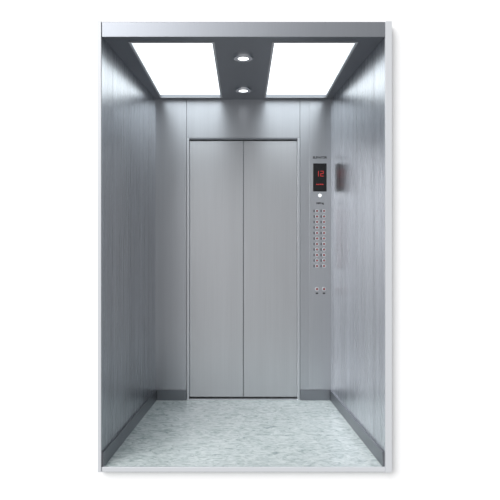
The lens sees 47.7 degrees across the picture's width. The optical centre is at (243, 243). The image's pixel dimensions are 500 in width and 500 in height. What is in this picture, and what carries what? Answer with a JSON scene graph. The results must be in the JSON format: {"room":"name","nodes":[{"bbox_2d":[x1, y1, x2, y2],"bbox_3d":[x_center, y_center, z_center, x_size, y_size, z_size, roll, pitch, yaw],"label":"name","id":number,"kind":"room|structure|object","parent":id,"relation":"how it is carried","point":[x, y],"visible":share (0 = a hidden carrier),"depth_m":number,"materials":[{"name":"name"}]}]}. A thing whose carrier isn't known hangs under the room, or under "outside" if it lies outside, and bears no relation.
{"room":"elevator interior","nodes":[
{"label":"elevator interior","id":0,"kind":"room"},
{"bbox_2d":[102,38,154,451],"bbox_3d":[-0.781,0.010,3.970,0.018,2.560,1.404,0,0,4],"label":"wall","id":1,"kind":"structure","parent":0,"point":[128,108],"depth_m":3.79,"materials":[{"name":"grey metal"}]},
{"bbox_2d":[102,390,156,466],"bbox_3d":[-0.766,1.247,3.970,0.012,0.084,1.404,0,0,4],"label":"baseboard","id":2,"kind":"structure","parent":1,"relation":"attached to","point":[113,446],"depth_m":3.77,"materials":[{"name":"metal"}]},
{"bbox_2d":[155,99,330,395],"bbox_3d":[0.000,0.010,4.736,1.580,2.560,0.130,0,0,0],"label":"wall","id":3,"kind":"structure","parent":0,"point":[176,120],"depth_m":4.67,"materials":[{"name":"metal"}]},
{"bbox_2d":[190,141,242,396],"bbox_3d":[-0.224,0.206,4.715,0.444,2.127,0.050,0,0,0],"label":"door leaf","id":4,"kind":"structure","parent":3,"relation":"in","point":[216,167],"depth_m":4.69,"materials":[{"name":"metal"}]},
{"bbox_2d":[189,396,296,399],"bbox_3d":[0.000,1.284,4.713,0.894,0.012,0.094,0,0,0],"label":"door sill","id":5,"kind":"object","parent":3,"relation":"attached to","point":[191,398],"depth_m":4.67,"materials":[{"name":"silver metal"}]},
{"bbox_2d":[187,138,299,399],"bbox_3d":[0.000,0.207,4.716,0.934,2.165,0.100,0,0,0],"label":"door frame","id":6,"kind":"structure","parent":3,"relation":"attached to","point":[188,139],"depth_m":4.67,"materials":[{"name":"silver metal"}]},
{"bbox_2d":[157,390,329,399],"bbox_3d":[0.000,1.247,4.664,1.426,0.084,0.012,0,0,0],"label":"baseboard","id":7,"kind":"structure","parent":3,"relation":"attached to","point":[161,394],"depth_m":4.66,"materials":[{"name":"metal"}]},
{"bbox_2d":[244,141,296,396],"bbox_3d":[0.224,0.206,4.715,0.444,2.127,0.050,0,0,0],"label":"door leaf","id":8,"kind":"structure","parent":3,"relation":"in","point":[270,167],"depth_m":4.69,"materials":[{"name":"metal"}]},
{"bbox_2d":[310,101,329,388],"bbox_3d":[0.632,0.010,4.666,0.170,2.380,0.010,0,0,0],"label":"control panel","id":9,"kind":"object","parent":3,"relation":"attached to","point":[319,110],"visible":1,"depth_m":4.67,"materials":[{"name":"metal"}]},
{"bbox_2d":[104,400,381,466],"bbox_3d":[0.000,1.305,3.970,1.636,0.030,1.400,0,0,0],"label":"floor","id":10,"kind":"structure","parent":0,"point":[172,433],"depth_m":3.79,"materials":[{"name":"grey stone"}]},
{"bbox_2d":[101,467,384,471],"bbox_3d":[0.000,1.301,3.263,1.636,0.027,0.014,0,0,0],"label":"threshold","id":11,"kind":"object","parent":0,"point":[103,469],"depth_m":3.26,"materials":[{"name":"silver metal"}]},
{"bbox_2d":[103,38,383,98],"bbox_3d":[0.000,-1.238,3.970,1.635,0.085,1.400,0,0,0],"label":"ceiling","id":12,"kind":"structure","parent":0,"point":[233,74],"depth_m":3.72,"materials":[{"name":"metal"}]},
{"bbox_2d":[129,42,221,97],"bbox_3d":[-0.425,-1.193,3.975,0.508,0.004,1.268,0,0,0],"label":"bezel","id":13,"kind":"object","parent":12,"relation":"attached to","point":[130,43],"visible":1,"depth_m":3.75,"materials":[{"name":"silver metal"}]},
{"bbox_2d":[132,43,219,94],"bbox_3d":[-0.425,-1.221,3.975,0.496,0.008,1.256,0,0,0],"label":"ceiling light","id":14,"kind":"object","parent":12,"relation":"in","point":[174,68],"visible":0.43,"depth_m":3.90,"materials":[{"name":"white plastic"}]},
{"bbox_2d":[235,87,250,92],"bbox_3d":[0.000,-1.189,4.370,0.124,0.012,0.124,0,0,0],"label":"recessed light","id":15,"kind":"object","parent":12,"relation":"in","point":[241,89],"visible":1,"depth_m":4.35,"materials":[{"name":"silver metal"}]},
{"bbox_2d":[234,54,252,61],"bbox_3d":[0.000,-1.189,3.610,0.124,0.012,0.124,0,0,0],"label":"recessed light","id":16,"kind":"object","parent":12,"relation":"in","point":[239,57],"visible":1,"depth_m":3.60,"materials":[{"name":"silver metal"}]},
{"bbox_2d":[267,43,353,94],"bbox_3d":[0.425,-1.221,3.975,0.496,0.008,1.256,0,0,0],"label":"ceiling light","id":17,"kind":"object","parent":12,"relation":"in","point":[296,68],"visible":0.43,"depth_m":3.90,"materials":[{"name":"white plastic"}]},
{"bbox_2d":[264,42,357,97],"bbox_3d":[0.425,-1.193,3.975,0.508,0.004,1.268,0,0,0],"label":"bezel","id":18,"kind":"object","parent":12,"relation":"attached to","point":[356,43],"visible":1,"depth_m":3.77,"materials":[{"name":"silver metal"}]},
{"bbox_2d":[0,0,499,499],"bbox_3d":[0.000,-0.210,3.340,14.000,11.000,0.060,0,0,0],"label":"wall","id":19,"kind":"structure","parent":0,"point":[446,53],"depth_m":3.31,"materials":[{"name":"white paint"}]},
{"bbox_2d":[98,21,391,471],"bbox_3d":[0.009,0.016,3.290,1.693,2.596,0.080,0,0,0],"label":"trim","id":20,"kind":"structure","parent":19,"relation":"attached to","point":[388,24],"depth_m":3.25,"materials":[{"name":"silver metal"}]},
{"bbox_2d":[331,38,384,451],"bbox_3d":[0.781,0.010,3.970,0.018,2.560,1.404,0,0,-4],"label":"wall","id":21,"kind":"structure","parent":0,"point":[358,108],"depth_m":3.83,"materials":[{"name":"grey metal"}]},
{"bbox_2d":[102,22,384,37],"bbox_3d":[0.000,-1.238,3.264,1.636,0.089,0.012,0,0,0],"label":"header","id":22,"kind":"object","parent":21,"relation":"attached to","point":[109,29],"depth_m":3.26,"materials":[{"name":"silver metal"}]},
{"bbox_2d":[330,390,384,466],"bbox_3d":[0.766,1.247,3.970,0.012,0.084,1.404,0,0,-4],"label":"baseboard","id":23,"kind":"structure","parent":21,"relation":"attached to","point":[379,454],"depth_m":3.76,"materials":[{"name":"metal"}]}
]}

